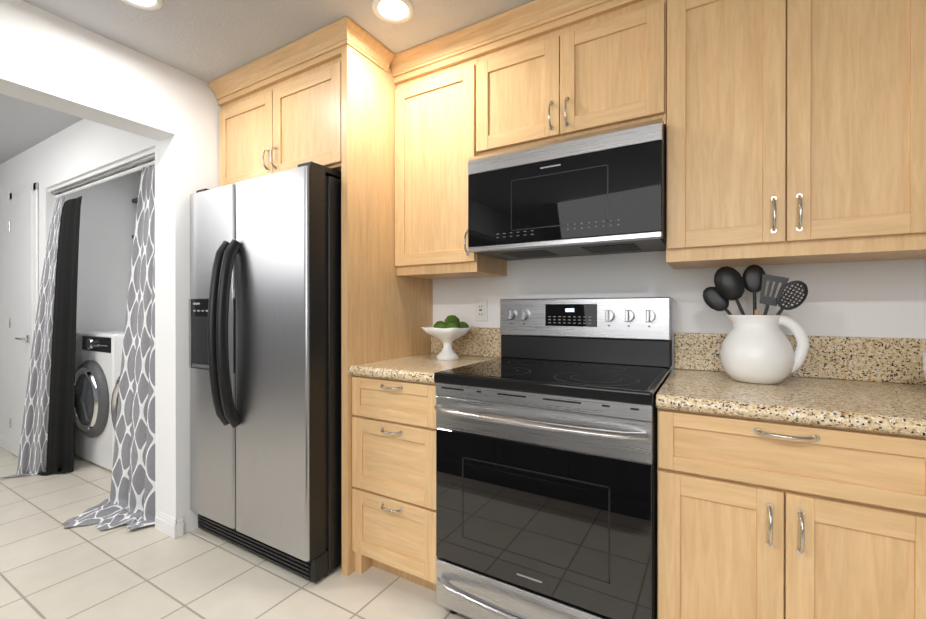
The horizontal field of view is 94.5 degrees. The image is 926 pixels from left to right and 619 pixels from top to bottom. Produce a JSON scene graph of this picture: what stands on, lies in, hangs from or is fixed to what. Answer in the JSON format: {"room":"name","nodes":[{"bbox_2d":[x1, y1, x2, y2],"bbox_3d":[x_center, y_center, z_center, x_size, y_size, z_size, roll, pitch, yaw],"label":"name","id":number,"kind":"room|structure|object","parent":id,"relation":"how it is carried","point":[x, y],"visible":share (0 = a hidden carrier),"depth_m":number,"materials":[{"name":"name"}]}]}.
{"room":"kitchen","nodes":[
{"label":"kitchen","id":0,"kind":"room"},
{"bbox_2d":[0,119,158,515],"bbox_3d":[-3.892,-0.036,3.688,5.379,2.385,0.130,0,0,31],"label":"wall","id":1,"kind":"structure","parent":0,"point":[82,147],"depth_m":3.02,"materials":[{"name":"white paint"}]},
{"bbox_2d":[9,182,38,456],"bbox_3d":[-3.411,0.110,3.282,0.600,2.095,0.076,0,0,31],"label":"hall door","id":2,"kind":"structure","parent":1,"relation":"in","point":[24,263],"depth_m":3.29,"materials":[{"name":"white"}]},
{"bbox_2d":[0,435,183,538],"bbox_3d":[-3.841,1.109,3.595,5.564,0.095,0.046,0,0,31],"label":"baseboard","id":3,"kind":"structure","parent":1,"relation":"attached to","point":[171,527],"depth_m":2.21,"materials":[{"name":"white"}]},
{"bbox_2d":[49,148,154,193],"bbox_3d":[-2.295,-0.859,2.741,1.590,0.035,0.095,0,0,31],"label":"trim","id":4,"kind":"structure","parent":1,"relation":"attached to","point":[148,156],"depth_m":2.65,"materials":[{"name":"white wood"}]},
{"bbox_2d":[55,160,154,198],"bbox_3d":[-2.296,-0.826,2.739,1.584,0.032,0.032,0,0,31],"label":"curtain rod","id":5,"kind":"object","parent":1,"relation":"attached to","point":[121,174],"visible":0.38,"depth_m":2.71,"materials":[{"name":"white metal"}]},
{"bbox_2d":[0,196,81,477],"bbox_3d":[-2.886,0.173,2.919,0.487,1.966,0.338,0,0,31],"label":"curtain","id":6,"kind":"object","parent":5,"relation":"hanging from","point":[49,407],"visible":1,"depth_m":3.03,"materials":[{"name":"fabric"}]},
{"bbox_2d":[63,165,154,530],"bbox_3d":[-1.942,0.174,2.352,0.618,1.966,0.339,0,0,31],"label":"curtain","id":7,"kind":"object","parent":5,"relation":"hanging from","point":[130,501],"visible":0.83,"depth_m":2.42,"materials":[{"name":"fabric"}]},
{"bbox_2d":[69,170,141,455],"bbox_3d":[-2.924,-0.036,3.712,0.120,2.385,0.897,0,0,31],"label":"wall","id":8,"kind":"structure","parent":0,"point":[107,218],"depth_m":3.54,"materials":[{"name":"white paint"}]},
{"bbox_2d":[0,0,221,533],"bbox_3d":[-2.821,-0.027,0.084,0.210,2.385,7.280,0,0,31],"label":"wall","id":9,"kind":"structure","parent":0,"point":[188,153],"depth_m":2.18,"materials":[{"name":"white paint"}]},
{"bbox_2d":[0,447,471,618],"bbox_3d":[-2.477,1.191,0.069,11.500,0.050,7.600,0,0,31],"label":"floor","id":10,"kind":"structure","parent":0,"point":[51,567],"depth_m":1.86,"materials":[{"name":"tile"}]},
{"bbox_2d":[74,330,123,470],"bbox_3d":[-2.568,0.664,3.465,0.686,0.985,0.843,0,0,31],"label":"washer","id":11,"kind":"object","parent":10,"relation":"on","point":[94,388],"visible":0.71,"depth_m":3.08,"materials":[{"name":"white metal"}]},
{"bbox_2d":[111,334,123,429],"bbox_3d":[-1.966,0.665,3.109,0.686,0.985,0.843,0,0,31],"label":"dryer","id":12,"kind":"object","parent":10,"relation":"on","point":[118,359],"visible":0.08,"depth_m":2.93,"materials":[{"name":"white metal"}]},
{"bbox_2d":[189,161,341,582],"bbox_3d":[-0.852,0.270,2.275,0.906,1.780,0.885,0,0,31],"label":"fridge","id":13,"kind":"object","parent":10,"relation":"on","point":[265,378],"visible":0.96,"depth_m":1.89,"materials":[{"name":"silver metal"}]},
{"bbox_2d":[208,16,432,575],"bbox_3d":[-0.751,-0.032,2.351,1.039,2.383,0.705,0,0,31],"label":"cabinet","id":14,"kind":"object","parent":10,"relation":"on","point":[324,96],"visible":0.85,"depth_m":2.01,"materials":[{"name":"brown wood"}]},
{"bbox_2d":[352,375,438,591],"bbox_3d":[-0.143,0.725,2.018,0.457,0.872,0.662,0,0,31],"label":"base cabinet","id":15,"kind":"object","parent":10,"relation":"on","point":[394,427],"visible":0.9,"depth_m":1.76,"materials":[{"name":"brown wood"}]},
{"bbox_2d":[348,327,500,383],"bbox_3d":[-0.139,0.191,2.024,0.457,0.192,0.645,0,0,31],"label":"countertop","id":16,"kind":"structure","parent":15,"relation":"on","point":[473,345],"depth_m":2.06,"materials":[{"name":"stone"}]},
{"bbox_2d":[421,315,473,359],"bbox_3d":[-0.077,0.136,2.133,0.272,0.217,0.272,0,0,31],"label":"pedestal bowl","id":17,"kind":"object","parent":16,"relation":"on","point":[449,330],"visible":1,"depth_m":2.08,"materials":[{"name":"white ceramic"}]},
{"bbox_2d":[434,297,671,618],"bbox_3d":[0.368,0.555,1.678,0.761,1.212,0.725,0,0,31],"label":"stove","id":18,"kind":"object","parent":10,"relation":"on","point":[546,465],"visible":1,"depth_m":1.45,"materials":[{"name":"grey"}]},
{"bbox_2d":[657,408,925,618],"bbox_3d":[1.015,0.726,1.355,0.668,0.872,0.627,0,0,31],"label":"base cabinet","id":19,"kind":"object","parent":10,"relation":"on","point":[763,519],"visible":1,"depth_m":1.09,"materials":[{"name":"brown wood"}]},
{"bbox_2d":[656,332,925,436],"bbox_3d":[1.317,0.193,1.164,1.383,0.192,0.645,0,0,31],"label":"countertop","id":20,"kind":"structure","parent":19,"relation":"on","point":[876,384],"depth_m":1.36,"materials":[{"name":"stone"}]},
{"bbox_2d":[703,264,809,383],"bbox_3d":[1.002,0.044,1.478,0.305,0.405,0.214,0,0,31],"label":"pitcher","id":21,"kind":"object","parent":20,"relation":"on","point":[756,348],"visible":1,"depth_m":1.42,"materials":[{"name":"white ceramic"}]},
{"bbox_2d":[921,352,925,380],"bbox_3d":[1.396,0.185,1.147,0.231,0.124,0.231,0,0,31],"label":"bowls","id":22,"kind":"object","parent":20,"relation":"on","point":[924,361],"visible":1,"depth_m":1.21,"materials":[{"name":"white ceramic"}]},
{"bbox_2d":[0,0,533,163],"bbox_3d":[-2.477,-1.239,0.063,11.500,0.040,7.600,0,0,31],"label":"ceiling","id":23,"kind":"structure","parent":0,"point":[207,41],"depth_m":1.86,"materials":[{"name":"grey paint"}]},
{"bbox_2d":[121,0,162,10],"bbox_3d":[-1.266,-1.218,1.659,0.170,0.008,0.170,0,0,31],"label":"recessed light","id":24,"kind":"object","parent":23,"relation":"in","point":[151,5],"visible":1,"depth_m":1.71,"materials":[{"name":"white glass"}]},
{"bbox_2d":[372,0,413,23],"bbox_3d":[-0.284,-1.219,1.741,0.170,0.008,0.170,0,0,31],"label":"recessed light","id":25,"kind":"object","parent":23,"relation":"in","point":[395,11],"visible":1,"depth_m":1.75,"materials":[{"name":"white glass"}]},
{"bbox_2d":[433,251,925,372],"bbox_3d":[1.571,-0.030,1.461,5.950,2.385,0.120,0,0,31],"label":"wall","id":26,"kind":"structure","parent":0,"point":[884,299],"depth_m":1.74,"materials":[{"name":"white paint"}]},
{"bbox_2d":[390,28,506,278],"bbox_3d":[-0.059,-0.696,2.153,0.459,1.052,0.337,0,0,31],"label":"upper cabinet","id":27,"kind":"object","parent":26,"relation":"attached to","point":[436,93],"depth_m":2.01,"materials":[{"name":"brown wood"}]},
{"bbox_2d":[475,299,486,320],"bbox_3d":[0.095,0.003,2.256,0.072,0.116,0.010,0,0,31],"label":"electrical outlet","id":28,"kind":"object","parent":26,"relation":"attached to","point":[480,309],"visible":1,"depth_m":2.25,"materials":[{"name":"white plastic"}]},
{"bbox_2d":[478,0,669,155],"bbox_3d":[0.468,-0.941,1.841,0.762,0.560,0.337,0,0,31],"label":"upper cabinet","id":29,"kind":"object","parent":26,"relation":"attached to","point":[550,70],"depth_m":1.67,"materials":[{"name":"brown wood"}]},
{"bbox_2d":[468,118,665,259],"bbox_3d":[0.449,-0.450,1.811,0.754,0.410,0.409,0,0,31],"label":"microwave","id":30,"kind":"object","parent":29,"relation":"attached to","point":[601,192],"visible":1,"depth_m":1.61,"materials":[{"name":"grey"}]},
{"bbox_2d":[664,0,925,268],"bbox_3d":[1.118,-0.694,1.458,0.742,1.052,0.337,0,0,31],"label":"upper cabinet","id":31,"kind":"object","parent":26,"relation":"attached to","point":[795,131],"depth_m":1.32,"materials":[{"name":"brown wood"}]},
{"bbox_3d":[-1.904,-0.036,3.700,1.889,2.385,0.120,0,0,31],"label":"wall","id":32,"kind":"structure","parent":0,"visible":0},
{"bbox_2d":[132,198,137,237],"bbox_3d":[-2.547,-0.624,3.757,0.477,0.660,0.427,0,0,31],"label":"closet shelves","id":33,"kind":"object","parent":32,"relation":"attached to","point":[134,200],"visible":0.12,"depth_m":3.68,"materials":[{"name":"grey metal"}]}
]}

